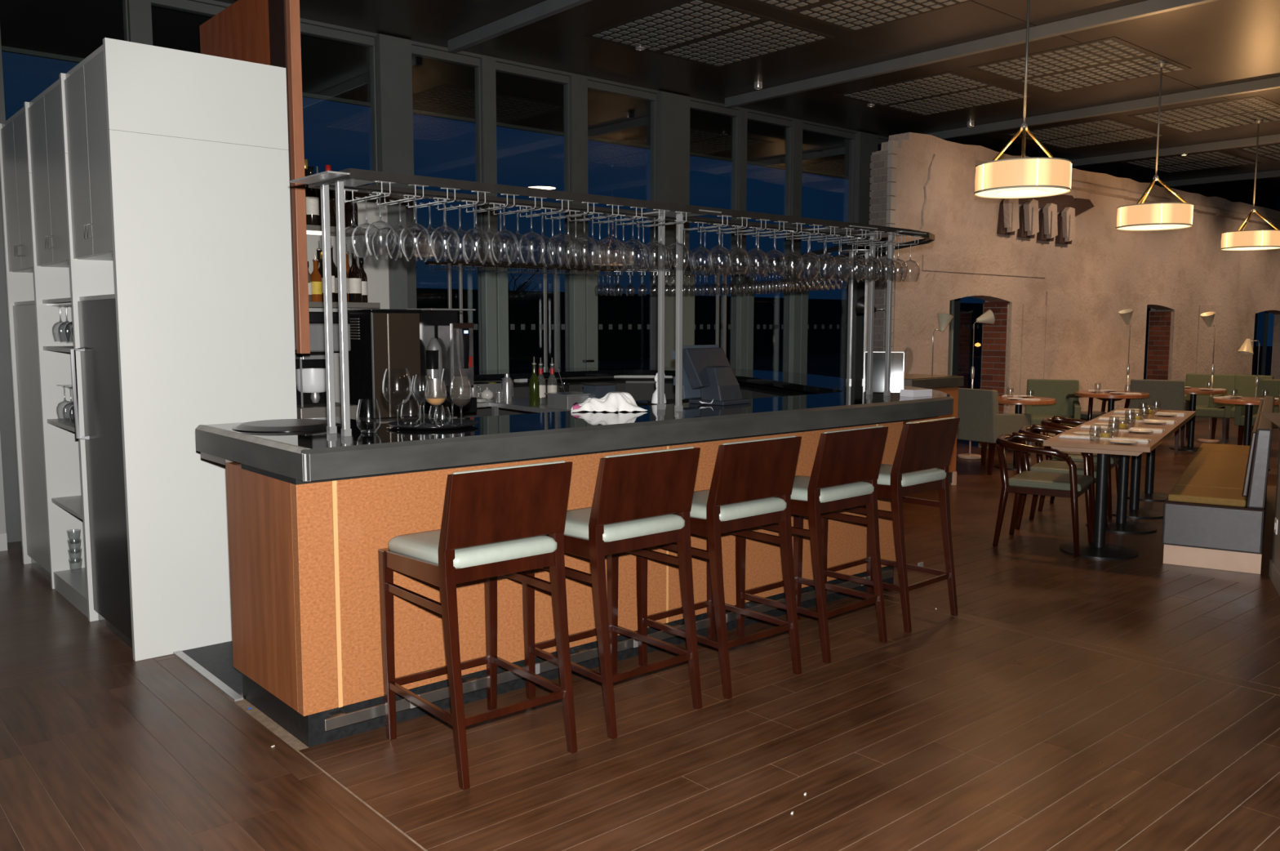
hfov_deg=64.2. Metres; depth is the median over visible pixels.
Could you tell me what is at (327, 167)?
bottle
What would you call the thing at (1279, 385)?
wall
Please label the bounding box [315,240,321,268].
bottle
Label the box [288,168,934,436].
glass rack
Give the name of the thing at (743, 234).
wine glass
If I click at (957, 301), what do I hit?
trim
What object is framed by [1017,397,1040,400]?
napkin
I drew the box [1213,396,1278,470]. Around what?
round table
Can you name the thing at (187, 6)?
window
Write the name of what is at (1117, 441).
plate
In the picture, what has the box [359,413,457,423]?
countertop
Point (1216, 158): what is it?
ceiling vent
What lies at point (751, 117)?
window
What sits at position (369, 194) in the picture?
wine glass
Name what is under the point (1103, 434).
candle
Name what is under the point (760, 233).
wine glass
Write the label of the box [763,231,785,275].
wine glass
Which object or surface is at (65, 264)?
niche shelf
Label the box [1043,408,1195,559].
dining table
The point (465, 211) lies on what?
wine glass
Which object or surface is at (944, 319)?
floor lamp
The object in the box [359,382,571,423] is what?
countertop
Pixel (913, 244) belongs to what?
wine glass
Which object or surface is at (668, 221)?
wine glass
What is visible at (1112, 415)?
plate
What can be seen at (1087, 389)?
napkin
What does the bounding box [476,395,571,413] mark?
countertop
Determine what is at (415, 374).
bowl
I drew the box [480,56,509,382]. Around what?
trim
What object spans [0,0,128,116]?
window
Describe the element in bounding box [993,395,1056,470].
round table
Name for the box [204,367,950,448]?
countertop
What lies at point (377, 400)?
tumbler
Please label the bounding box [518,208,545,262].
wine glass
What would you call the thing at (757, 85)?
ceiling spotlight
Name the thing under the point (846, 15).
ceiling vent
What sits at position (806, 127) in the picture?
window
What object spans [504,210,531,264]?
wine glass
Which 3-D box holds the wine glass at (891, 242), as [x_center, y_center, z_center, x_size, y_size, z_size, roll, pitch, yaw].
[1.513,-0.959,5.979,0.115,0.224,0.115,-5,7,-41]
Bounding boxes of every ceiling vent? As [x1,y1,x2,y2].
[582,0,833,67]
[747,0,973,31]
[835,71,1034,115]
[968,36,1191,93]
[1002,118,1167,148]
[1121,150,1262,173]
[1127,95,1279,133]
[1235,143,1279,161]
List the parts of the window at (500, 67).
frame, frame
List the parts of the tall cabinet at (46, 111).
door, door knob, door knob, door, hanging rail, panel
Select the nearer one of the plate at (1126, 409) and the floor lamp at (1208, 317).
the plate at (1126, 409)
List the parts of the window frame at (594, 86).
frame, frame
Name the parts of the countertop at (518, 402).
steel leg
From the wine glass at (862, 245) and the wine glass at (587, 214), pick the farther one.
the wine glass at (862, 245)
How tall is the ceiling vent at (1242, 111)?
0.004 m
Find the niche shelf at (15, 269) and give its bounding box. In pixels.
[13,267,33,272]
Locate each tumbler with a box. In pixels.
[66,529,80,543]
[66,539,80,553]
[67,550,81,562]
[68,557,82,572]
[355,400,381,432]
[400,399,421,424]
[433,406,451,426]
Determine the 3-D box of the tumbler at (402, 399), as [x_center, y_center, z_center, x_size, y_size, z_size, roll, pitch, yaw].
[-0.965,-0.057,4.290,0.086,0.105,0.086,-5,7,-41]
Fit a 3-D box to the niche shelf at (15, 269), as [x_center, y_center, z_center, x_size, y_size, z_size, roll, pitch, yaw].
[-3.381,-0.956,6.280,0.708,0.020,0.773,-5,7,-41]
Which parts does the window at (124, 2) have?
frame, frame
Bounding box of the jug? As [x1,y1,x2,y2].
[467,384,480,398]
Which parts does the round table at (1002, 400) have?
foot plate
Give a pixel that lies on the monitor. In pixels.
(708, 377)
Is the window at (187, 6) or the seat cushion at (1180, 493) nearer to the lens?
the seat cushion at (1180, 493)
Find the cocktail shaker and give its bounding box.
[501,373,512,401]
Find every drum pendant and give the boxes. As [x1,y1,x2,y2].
[973,0,1071,198]
[1115,61,1193,231]
[1220,119,1279,250]
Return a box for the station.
[860,373,964,484]
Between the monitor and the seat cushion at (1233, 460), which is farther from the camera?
the seat cushion at (1233, 460)
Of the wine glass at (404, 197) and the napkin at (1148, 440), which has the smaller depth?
the wine glass at (404, 197)
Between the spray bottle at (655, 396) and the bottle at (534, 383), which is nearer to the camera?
the spray bottle at (655, 396)
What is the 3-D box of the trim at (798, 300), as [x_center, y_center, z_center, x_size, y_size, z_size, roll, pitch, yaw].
[1.907,-1.704,12.518,0.264,3.985,0.200,-5,7,-41]
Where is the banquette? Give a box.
[1161,395,1274,573]
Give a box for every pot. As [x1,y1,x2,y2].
[480,390,493,399]
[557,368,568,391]
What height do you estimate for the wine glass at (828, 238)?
0.224 m
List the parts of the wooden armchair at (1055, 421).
leg, rail, leg, arm, arm, seat, leg, rail, leg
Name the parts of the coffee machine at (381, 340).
lid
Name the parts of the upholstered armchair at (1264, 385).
leg, arm, seat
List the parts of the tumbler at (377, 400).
glass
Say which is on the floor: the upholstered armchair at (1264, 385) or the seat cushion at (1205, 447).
the upholstered armchair at (1264, 385)
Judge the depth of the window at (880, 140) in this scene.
13.47 m
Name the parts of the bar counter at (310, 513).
panel, panel, curved panel, panel, foot rail, curved panel, panel, panel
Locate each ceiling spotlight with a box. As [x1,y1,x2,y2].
[753,81,762,89]
[966,120,974,127]
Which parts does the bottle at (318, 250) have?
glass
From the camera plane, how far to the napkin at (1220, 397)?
10.96 m
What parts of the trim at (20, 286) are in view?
skirting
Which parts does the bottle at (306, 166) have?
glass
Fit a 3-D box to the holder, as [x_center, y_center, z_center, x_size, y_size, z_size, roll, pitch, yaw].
[1.545,-0.338,6.459,0.243,0.261,0.101,1,6,14]
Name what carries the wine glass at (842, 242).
hanging from the glass rack
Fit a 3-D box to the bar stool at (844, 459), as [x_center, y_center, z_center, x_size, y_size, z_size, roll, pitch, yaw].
[0.832,0.519,4.925,0.485,1.049,0.566,-5,8,-42]
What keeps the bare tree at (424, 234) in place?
on the ground
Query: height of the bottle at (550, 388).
0.351 m
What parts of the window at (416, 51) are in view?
frame, frame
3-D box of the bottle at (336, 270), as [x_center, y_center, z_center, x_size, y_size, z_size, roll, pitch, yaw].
[-1.905,-0.946,6.497,0.081,0.321,0.080,1,6,14]
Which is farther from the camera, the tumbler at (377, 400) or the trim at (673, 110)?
the trim at (673, 110)
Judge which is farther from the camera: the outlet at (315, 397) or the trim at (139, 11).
the trim at (139, 11)
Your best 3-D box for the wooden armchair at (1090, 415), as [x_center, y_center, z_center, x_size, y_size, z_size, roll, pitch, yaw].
[5.433,-0.041,12.152,0.640,0.759,0.592,-1,6,-11]
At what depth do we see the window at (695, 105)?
11.77 m
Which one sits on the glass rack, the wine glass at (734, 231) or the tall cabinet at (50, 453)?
the wine glass at (734, 231)
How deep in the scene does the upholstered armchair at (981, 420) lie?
10.46 m
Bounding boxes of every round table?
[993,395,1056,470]
[1074,390,1150,457]
[1169,386,1226,451]
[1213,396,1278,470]
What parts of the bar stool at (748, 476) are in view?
leg, rail, leg, leg, seat, rail, backrest, leg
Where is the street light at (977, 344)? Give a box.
[974,342,980,355]
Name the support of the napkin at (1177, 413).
on the dining table at (1098, 548)
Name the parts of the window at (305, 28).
frame, frame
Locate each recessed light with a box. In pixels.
[635,46,644,50]
[866,103,875,106]
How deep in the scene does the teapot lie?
8.10 m
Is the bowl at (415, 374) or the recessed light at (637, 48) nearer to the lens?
the bowl at (415, 374)
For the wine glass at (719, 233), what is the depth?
5.32 m
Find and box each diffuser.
[976,186,1069,197]
[1116,224,1190,230]
[1222,246,1279,249]
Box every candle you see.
[1101,432,1109,436]
[1118,423,1126,427]
[1133,415,1140,419]
[1145,408,1152,413]
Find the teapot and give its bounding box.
[478,386,493,399]
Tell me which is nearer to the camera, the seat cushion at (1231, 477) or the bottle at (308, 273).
the bottle at (308, 273)
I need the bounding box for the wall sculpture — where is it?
[996,194,1093,244]
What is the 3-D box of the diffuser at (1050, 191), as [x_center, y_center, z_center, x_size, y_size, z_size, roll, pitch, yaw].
[2.766,-1.691,7.388,0.638,0.001,0.638,2,6,20]
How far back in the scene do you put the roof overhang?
11.11 m
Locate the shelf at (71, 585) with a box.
[53,567,88,617]
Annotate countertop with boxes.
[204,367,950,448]
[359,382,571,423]
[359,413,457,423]
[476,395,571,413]
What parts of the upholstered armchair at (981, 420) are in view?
leg, leg, arm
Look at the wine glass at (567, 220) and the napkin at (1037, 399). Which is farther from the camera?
the napkin at (1037, 399)
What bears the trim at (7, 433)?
on the floor
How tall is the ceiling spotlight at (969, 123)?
0.063 m
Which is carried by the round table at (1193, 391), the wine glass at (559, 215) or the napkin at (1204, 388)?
the napkin at (1204, 388)
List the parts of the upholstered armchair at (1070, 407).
arm, seat, arm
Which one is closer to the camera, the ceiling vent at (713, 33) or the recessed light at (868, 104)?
the ceiling vent at (713, 33)
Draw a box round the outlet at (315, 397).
[310,392,320,402]
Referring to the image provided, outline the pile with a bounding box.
[899,388,932,396]
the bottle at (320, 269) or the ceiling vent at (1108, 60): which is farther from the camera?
the ceiling vent at (1108, 60)
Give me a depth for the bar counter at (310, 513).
4.03 m
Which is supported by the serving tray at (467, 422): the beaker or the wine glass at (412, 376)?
the wine glass at (412, 376)
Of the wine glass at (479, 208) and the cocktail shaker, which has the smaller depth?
the wine glass at (479, 208)
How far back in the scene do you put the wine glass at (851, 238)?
5.69 m
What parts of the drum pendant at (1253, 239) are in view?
lamp shade, lamp shade, rod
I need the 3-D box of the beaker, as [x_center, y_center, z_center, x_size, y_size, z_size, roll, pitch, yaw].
[-1.077,-0.216,7.796,0.060,0.077,0.059,-5,7,-41]
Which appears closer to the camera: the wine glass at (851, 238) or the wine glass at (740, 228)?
the wine glass at (740, 228)
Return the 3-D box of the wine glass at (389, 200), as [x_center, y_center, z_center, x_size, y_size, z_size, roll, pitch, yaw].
[-0.937,-0.765,3.988,0.115,0.224,0.115,-5,7,-41]
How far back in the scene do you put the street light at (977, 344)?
54.60 m
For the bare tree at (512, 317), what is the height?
3.721 m
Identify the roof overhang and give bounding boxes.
[0,0,880,179]
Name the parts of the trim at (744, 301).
post, post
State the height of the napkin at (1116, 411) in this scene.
0.013 m
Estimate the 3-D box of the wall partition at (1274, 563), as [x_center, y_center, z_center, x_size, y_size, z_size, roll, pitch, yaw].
[3.119,0.585,4.539,0.338,1.000,3.640,3,6,26]
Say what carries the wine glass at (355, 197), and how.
hanging from the glass rack
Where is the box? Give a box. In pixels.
[514,377,527,382]
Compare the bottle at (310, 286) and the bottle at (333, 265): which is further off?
the bottle at (333, 265)
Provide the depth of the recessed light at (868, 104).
11.48 m
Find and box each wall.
[868,132,1279,449]
[1275,385,1279,490]
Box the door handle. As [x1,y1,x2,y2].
[582,358,594,378]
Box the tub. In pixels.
[544,391,590,409]
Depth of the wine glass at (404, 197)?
3.89 m
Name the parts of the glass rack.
post, cross plate, post, post, post, post, post, post, post, cross plate, post, post, cross plate, post, cross plate, post, post, post, cross plate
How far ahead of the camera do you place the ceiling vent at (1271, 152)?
14.53 m
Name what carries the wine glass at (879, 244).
on the glass rack
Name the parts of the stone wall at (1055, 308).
skirting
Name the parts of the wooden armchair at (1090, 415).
arm, leg, seat, leg, rail, leg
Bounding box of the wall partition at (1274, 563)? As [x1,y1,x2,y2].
[1258,412,1279,595]
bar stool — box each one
[377,460,577,789]
[521,446,702,738]
[635,435,801,698]
[735,425,888,662]
[821,416,959,632]
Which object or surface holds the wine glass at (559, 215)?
on the glass rack
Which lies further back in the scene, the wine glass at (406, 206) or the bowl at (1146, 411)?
the bowl at (1146, 411)
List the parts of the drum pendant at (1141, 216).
lamp shade, lamp shade, rod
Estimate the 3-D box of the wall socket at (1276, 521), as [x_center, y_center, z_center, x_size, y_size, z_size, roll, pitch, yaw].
[3.805,0.602,6.104,0.012,0.090,0.090,3,6,25]
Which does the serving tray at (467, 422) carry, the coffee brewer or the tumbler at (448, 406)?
the tumbler at (448, 406)
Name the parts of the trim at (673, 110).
post, post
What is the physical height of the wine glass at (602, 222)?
0.224 m
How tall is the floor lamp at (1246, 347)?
1.365 m
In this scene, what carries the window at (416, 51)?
on the floor
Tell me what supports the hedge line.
on the ground
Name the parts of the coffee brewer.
plate, chrome rail, panel, handle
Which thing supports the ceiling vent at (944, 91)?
in the ceiling
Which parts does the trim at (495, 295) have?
post, post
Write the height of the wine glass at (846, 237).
0.224 m
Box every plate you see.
[1007,397,1023,399]
[1072,431,1099,435]
[1092,422,1117,426]
[1108,439,1137,443]
[1109,391,1125,393]
[1109,414,1132,417]
[1124,408,1144,410]
[1126,429,1153,432]
[1142,420,1165,423]
[1154,413,1177,416]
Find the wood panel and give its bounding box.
[199,0,310,353]
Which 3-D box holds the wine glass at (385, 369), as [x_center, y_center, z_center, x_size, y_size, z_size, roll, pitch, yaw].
[-0.989,-0.112,4.157,0.120,0.240,0.120,-5,7,-41]
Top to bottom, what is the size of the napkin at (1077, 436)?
0.013 m
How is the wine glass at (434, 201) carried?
hanging from the glass rack
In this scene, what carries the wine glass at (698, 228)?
hanging from the glass rack
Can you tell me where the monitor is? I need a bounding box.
[671,344,751,405]
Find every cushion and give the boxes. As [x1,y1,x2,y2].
[1168,484,1248,506]
[1175,465,1249,490]
[1187,452,1248,468]
[1196,443,1249,454]
[1241,398,1263,496]
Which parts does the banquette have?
seat, backrest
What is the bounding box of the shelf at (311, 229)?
[306,224,366,236]
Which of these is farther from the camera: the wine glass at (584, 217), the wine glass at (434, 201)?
the wine glass at (584, 217)
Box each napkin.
[1002,394,1024,397]
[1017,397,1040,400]
[1059,434,1095,439]
[1080,424,1115,428]
[1087,389,1108,391]
[1098,416,1128,420]
[1111,436,1150,442]
[1114,409,1142,413]
[1120,392,1141,394]
[1128,426,1164,431]
[1143,418,1175,422]
[1156,411,1185,415]
[1204,388,1226,390]
[1213,395,1233,398]
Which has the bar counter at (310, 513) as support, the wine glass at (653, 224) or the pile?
the pile
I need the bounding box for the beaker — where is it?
[495,391,502,402]
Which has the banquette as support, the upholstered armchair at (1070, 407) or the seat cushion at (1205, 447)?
the seat cushion at (1205, 447)
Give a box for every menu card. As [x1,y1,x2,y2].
[1094,436,1112,439]
[1103,428,1130,431]
[1122,418,1143,421]
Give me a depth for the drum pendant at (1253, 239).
12.28 m
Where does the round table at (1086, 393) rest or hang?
on the floor
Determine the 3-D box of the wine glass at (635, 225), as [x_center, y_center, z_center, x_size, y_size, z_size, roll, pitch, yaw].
[0.016,-0.862,4.972,0.115,0.224,0.115,-5,7,-41]
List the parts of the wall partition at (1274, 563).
skirting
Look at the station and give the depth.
9.53 m
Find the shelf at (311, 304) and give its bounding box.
[308,301,380,308]
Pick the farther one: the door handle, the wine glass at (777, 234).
the door handle
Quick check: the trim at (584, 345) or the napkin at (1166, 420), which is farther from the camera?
the trim at (584, 345)
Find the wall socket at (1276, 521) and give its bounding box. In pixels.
[1274,517,1278,534]
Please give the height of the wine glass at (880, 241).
0.224 m
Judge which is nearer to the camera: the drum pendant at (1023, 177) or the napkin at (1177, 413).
the drum pendant at (1023, 177)
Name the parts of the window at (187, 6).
frame, frame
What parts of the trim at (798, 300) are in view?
post, post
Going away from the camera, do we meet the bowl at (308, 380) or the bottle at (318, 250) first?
the bowl at (308, 380)
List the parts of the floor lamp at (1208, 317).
lamp shade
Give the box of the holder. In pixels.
[863,351,903,391]
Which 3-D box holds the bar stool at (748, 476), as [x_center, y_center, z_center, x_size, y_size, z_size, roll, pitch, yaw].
[0.349,0.562,4.484,0.485,1.049,0.566,-5,8,-41]
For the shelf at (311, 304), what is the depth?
6.51 m
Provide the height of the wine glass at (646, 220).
0.224 m
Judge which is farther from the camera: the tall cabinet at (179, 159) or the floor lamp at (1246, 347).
the floor lamp at (1246, 347)
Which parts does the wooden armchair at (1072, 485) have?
leg, rail, leg, arm, arm, rail, seat, leg, rail, leg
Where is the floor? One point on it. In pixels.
(1068, 702)
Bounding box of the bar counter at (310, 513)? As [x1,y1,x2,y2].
[195,366,953,746]
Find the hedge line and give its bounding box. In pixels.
[416,288,1151,363]
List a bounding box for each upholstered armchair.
[956,387,1031,475]
[1024,378,1080,455]
[1128,378,1190,453]
[1184,373,1235,443]
[1208,373,1274,439]
[1234,378,1279,444]
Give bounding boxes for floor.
[0,417,1279,850]
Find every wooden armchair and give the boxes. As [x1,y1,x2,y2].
[992,431,1093,556]
[1014,423,1107,537]
[1037,415,1119,518]
[1066,391,1130,420]
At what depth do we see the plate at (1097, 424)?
7.81 m
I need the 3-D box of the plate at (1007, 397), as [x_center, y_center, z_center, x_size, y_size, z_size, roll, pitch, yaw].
[3.955,-0.282,10.733,0.174,0.011,0.174,-5,7,-41]
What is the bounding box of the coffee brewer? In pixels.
[406,307,476,414]
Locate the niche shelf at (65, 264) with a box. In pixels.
[40,260,69,267]
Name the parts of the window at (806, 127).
frame, frame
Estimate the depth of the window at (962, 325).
15.31 m
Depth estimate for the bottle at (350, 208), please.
6.48 m
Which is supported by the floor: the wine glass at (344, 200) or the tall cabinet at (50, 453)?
the tall cabinet at (50, 453)
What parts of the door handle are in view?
lever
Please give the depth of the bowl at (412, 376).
4.18 m
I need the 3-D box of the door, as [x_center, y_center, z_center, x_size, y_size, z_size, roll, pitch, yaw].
[3.529,-0.593,12.202,0.630,1.840,0.070,-5,7,-41]
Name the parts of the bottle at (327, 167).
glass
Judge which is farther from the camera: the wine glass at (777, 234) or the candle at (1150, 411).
the candle at (1150, 411)
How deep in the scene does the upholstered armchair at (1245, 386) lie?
13.49 m
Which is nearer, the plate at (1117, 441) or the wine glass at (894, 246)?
the wine glass at (894, 246)
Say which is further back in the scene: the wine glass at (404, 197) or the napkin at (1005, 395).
the napkin at (1005, 395)
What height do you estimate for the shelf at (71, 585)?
0.100 m
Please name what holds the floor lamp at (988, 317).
on the floor
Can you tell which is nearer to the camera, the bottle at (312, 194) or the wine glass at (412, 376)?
the wine glass at (412, 376)
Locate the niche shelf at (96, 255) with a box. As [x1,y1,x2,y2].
[77,251,113,260]
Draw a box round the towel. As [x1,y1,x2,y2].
[570,391,647,412]
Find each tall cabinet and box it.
[0,101,85,588]
[27,72,115,621]
[64,37,297,661]
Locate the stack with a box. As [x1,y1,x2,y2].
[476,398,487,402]
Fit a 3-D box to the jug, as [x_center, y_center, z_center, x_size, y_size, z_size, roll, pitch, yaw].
[-1.302,-0.259,8.016,0.106,0.125,0.084,-1,6,-9]
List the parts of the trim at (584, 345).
post, post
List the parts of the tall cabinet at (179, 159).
door, door handle, door knob, door knob, door, fridge door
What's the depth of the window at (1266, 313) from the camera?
23.50 m
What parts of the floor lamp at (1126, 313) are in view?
lamp shade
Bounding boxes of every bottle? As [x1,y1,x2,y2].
[304,159,308,186]
[305,165,319,225]
[305,188,306,224]
[307,261,310,301]
[307,262,312,294]
[309,253,322,301]
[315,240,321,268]
[316,165,321,225]
[318,252,324,302]
[324,164,336,226]
[330,240,336,302]
[334,266,348,302]
[344,191,358,227]
[345,244,350,302]
[347,243,361,302]
[359,257,368,302]
[528,356,539,406]
[537,357,546,404]
[546,357,557,396]
[651,372,666,403]
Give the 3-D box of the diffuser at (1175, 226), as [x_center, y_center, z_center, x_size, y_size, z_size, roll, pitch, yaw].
[4.929,-1.905,9.786,0.638,0.001,0.638,0,6,-3]
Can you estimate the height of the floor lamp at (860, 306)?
2.911 m
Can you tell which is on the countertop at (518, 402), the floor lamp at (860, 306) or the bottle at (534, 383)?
the bottle at (534, 383)
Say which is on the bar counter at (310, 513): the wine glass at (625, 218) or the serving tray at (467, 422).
the serving tray at (467, 422)
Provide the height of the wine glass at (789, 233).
0.224 m
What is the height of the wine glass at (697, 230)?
0.224 m
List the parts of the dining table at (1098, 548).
foot plate, foot plate, foot plate, foot plate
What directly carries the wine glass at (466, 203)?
hanging from the glass rack
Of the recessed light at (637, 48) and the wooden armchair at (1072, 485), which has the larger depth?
the recessed light at (637, 48)
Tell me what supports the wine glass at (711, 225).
hanging from the glass rack
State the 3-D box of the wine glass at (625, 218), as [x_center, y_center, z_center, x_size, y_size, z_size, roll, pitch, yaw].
[-0.033,-0.826,4.613,0.115,0.224,0.115,-5,7,-41]
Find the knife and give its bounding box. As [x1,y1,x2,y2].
[1057,436,1093,439]
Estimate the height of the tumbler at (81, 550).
0.075 m
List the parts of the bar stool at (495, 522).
leg, rail, leg, seat, leg, backrest, rail, leg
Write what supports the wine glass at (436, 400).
on the serving tray at (467, 422)
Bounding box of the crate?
[582,382,616,398]
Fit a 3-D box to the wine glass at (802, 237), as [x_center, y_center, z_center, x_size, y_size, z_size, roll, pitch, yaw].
[0.928,-0.923,5.608,0.115,0.224,0.115,-5,7,-41]
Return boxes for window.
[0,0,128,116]
[150,0,226,45]
[300,22,377,185]
[411,44,483,382]
[495,62,570,368]
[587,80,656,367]
[689,100,737,368]
[747,111,791,372]
[802,123,854,377]
[878,137,888,146]
[962,324,982,328]
[1261,311,1268,375]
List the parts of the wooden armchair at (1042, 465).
leg, rail, leg, arm, arm, seat, leg, leg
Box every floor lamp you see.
[855,296,886,313]
[931,312,953,374]
[957,309,995,459]
[1118,308,1133,391]
[1196,311,1220,442]
[1237,338,1259,426]
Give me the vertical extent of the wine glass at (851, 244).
0.224 m
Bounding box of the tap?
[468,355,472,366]
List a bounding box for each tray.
[231,418,341,431]
[387,417,479,429]
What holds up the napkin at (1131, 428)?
on the dining table at (1098, 548)
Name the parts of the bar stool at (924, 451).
leg, rail, leg, leg, seat, rail, backrest, leg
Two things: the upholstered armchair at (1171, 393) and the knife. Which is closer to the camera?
the knife
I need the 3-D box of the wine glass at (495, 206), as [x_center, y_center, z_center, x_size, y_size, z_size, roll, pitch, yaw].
[-0.554,-0.783,4.167,0.115,0.224,0.115,-5,7,-41]
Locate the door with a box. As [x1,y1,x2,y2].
[947,299,954,375]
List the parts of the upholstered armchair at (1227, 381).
leg, arm, seat, leg, leg, arm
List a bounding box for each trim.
[0,32,21,542]
[0,123,35,564]
[127,0,151,44]
[189,0,888,140]
[374,33,417,308]
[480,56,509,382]
[568,74,598,378]
[655,90,694,367]
[735,108,754,369]
[788,119,808,373]
[851,131,878,379]
[951,297,960,375]
[1251,312,1257,374]
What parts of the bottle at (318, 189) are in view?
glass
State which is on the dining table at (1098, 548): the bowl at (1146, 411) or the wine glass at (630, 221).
the bowl at (1146, 411)
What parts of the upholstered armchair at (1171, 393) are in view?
leg, leg, arm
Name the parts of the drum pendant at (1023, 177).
lamp shade, lamp shade, rod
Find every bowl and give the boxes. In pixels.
[295,368,326,392]
[382,368,412,405]
[410,376,429,401]
[413,373,433,400]
[440,368,464,402]
[1097,426,1114,437]
[1114,417,1130,427]
[1129,411,1144,419]
[1142,404,1155,413]
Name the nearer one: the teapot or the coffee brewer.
the coffee brewer
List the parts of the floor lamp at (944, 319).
lamp shade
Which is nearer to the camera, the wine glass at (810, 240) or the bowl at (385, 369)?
the bowl at (385, 369)
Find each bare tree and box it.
[415,234,427,267]
[474,268,543,369]
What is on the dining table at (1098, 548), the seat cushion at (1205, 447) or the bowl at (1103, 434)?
the bowl at (1103, 434)
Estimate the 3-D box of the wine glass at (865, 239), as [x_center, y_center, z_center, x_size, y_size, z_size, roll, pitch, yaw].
[1.315,-0.940,5.780,0.115,0.224,0.115,-5,7,-41]
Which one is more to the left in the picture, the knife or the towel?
the towel
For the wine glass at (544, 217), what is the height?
0.224 m
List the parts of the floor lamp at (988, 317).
lamp shade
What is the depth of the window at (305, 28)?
8.70 m
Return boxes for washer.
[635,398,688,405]
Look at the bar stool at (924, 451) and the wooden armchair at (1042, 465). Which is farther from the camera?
the wooden armchair at (1042, 465)
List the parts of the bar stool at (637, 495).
leg, rail, leg, leg, seat, backrest, rail, leg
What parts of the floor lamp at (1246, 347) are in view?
lamp shade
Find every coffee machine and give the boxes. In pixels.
[294,311,359,419]
[337,308,422,419]
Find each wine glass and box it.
[51,305,70,341]
[56,384,74,419]
[57,305,72,342]
[344,200,369,258]
[351,197,382,257]
[364,194,396,254]
[371,203,400,259]
[382,368,412,427]
[385,200,415,258]
[400,197,430,257]
[402,205,431,261]
[410,376,429,426]
[413,373,433,424]
[415,202,444,260]
[424,380,447,426]
[430,200,459,258]
[431,208,459,262]
[440,368,464,424]
[445,205,474,262]
[449,376,471,426]
[461,210,488,264]
[462,203,490,260]
[475,208,502,262]
[487,213,514,264]
[490,205,518,262]
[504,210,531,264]
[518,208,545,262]
[529,213,555,264]
[540,217,565,267]
[546,211,573,264]
[555,214,581,266]
[563,219,588,268]
[571,213,597,264]
[580,217,604,267]
[587,222,612,269]
[595,215,621,266]
[604,219,628,268]
[611,223,635,271]
[620,217,645,267]
[626,221,650,270]
[631,225,654,271]
[642,219,666,269]
[648,223,672,271]
[664,221,688,270]
[672,229,695,271]
[688,227,711,272]
[693,230,715,275]
[706,225,730,271]
[708,229,731,274]
[711,232,733,275]
[725,227,749,272]
[726,231,749,274]
[729,234,751,276]
[744,229,767,273]
[746,232,768,275]
[747,235,768,276]
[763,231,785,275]
[764,234,786,276]
[781,232,803,275]
[781,235,802,277]
[797,240,817,279]
[798,236,818,277]
[799,233,820,276]
[813,240,834,279]
[814,235,836,277]
[814,238,835,278]
[828,240,848,279]
[829,242,848,280]
[830,236,851,277]
[842,244,862,281]
[844,240,865,279]
[846,238,866,278]
[854,244,874,281]
[859,242,879,280]
[861,239,882,279]
[871,244,890,281]
[875,240,896,279]
[884,245,903,282]
[888,242,907,279]
[900,244,919,280]
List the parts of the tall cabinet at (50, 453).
door, door knob, door knob, door, door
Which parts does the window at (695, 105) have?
frame, frame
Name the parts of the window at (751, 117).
frame, frame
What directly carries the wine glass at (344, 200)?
hanging from the glass rack
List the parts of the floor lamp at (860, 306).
lamp shade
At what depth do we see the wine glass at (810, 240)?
5.78 m
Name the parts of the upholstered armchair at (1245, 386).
leg, arm, seat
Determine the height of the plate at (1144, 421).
0.011 m
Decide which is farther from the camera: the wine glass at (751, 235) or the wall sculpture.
the wall sculpture
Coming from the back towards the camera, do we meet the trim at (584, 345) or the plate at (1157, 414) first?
the trim at (584, 345)
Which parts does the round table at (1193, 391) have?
foot plate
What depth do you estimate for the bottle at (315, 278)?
6.37 m
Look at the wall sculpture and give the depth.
12.61 m
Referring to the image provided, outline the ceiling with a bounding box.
[214,0,1279,211]
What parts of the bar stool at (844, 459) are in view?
leg, rail, leg, leg, seat, rail, backrest, leg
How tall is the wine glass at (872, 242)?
0.224 m
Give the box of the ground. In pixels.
[473,344,1272,388]
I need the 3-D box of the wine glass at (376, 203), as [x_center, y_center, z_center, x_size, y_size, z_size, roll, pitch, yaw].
[-1.014,-0.774,4.073,0.115,0.224,0.115,-5,7,-41]
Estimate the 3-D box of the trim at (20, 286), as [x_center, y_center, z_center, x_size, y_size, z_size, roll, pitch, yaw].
[-4.373,-0.482,6.376,2.180,2.745,0.600,-5,7,-41]

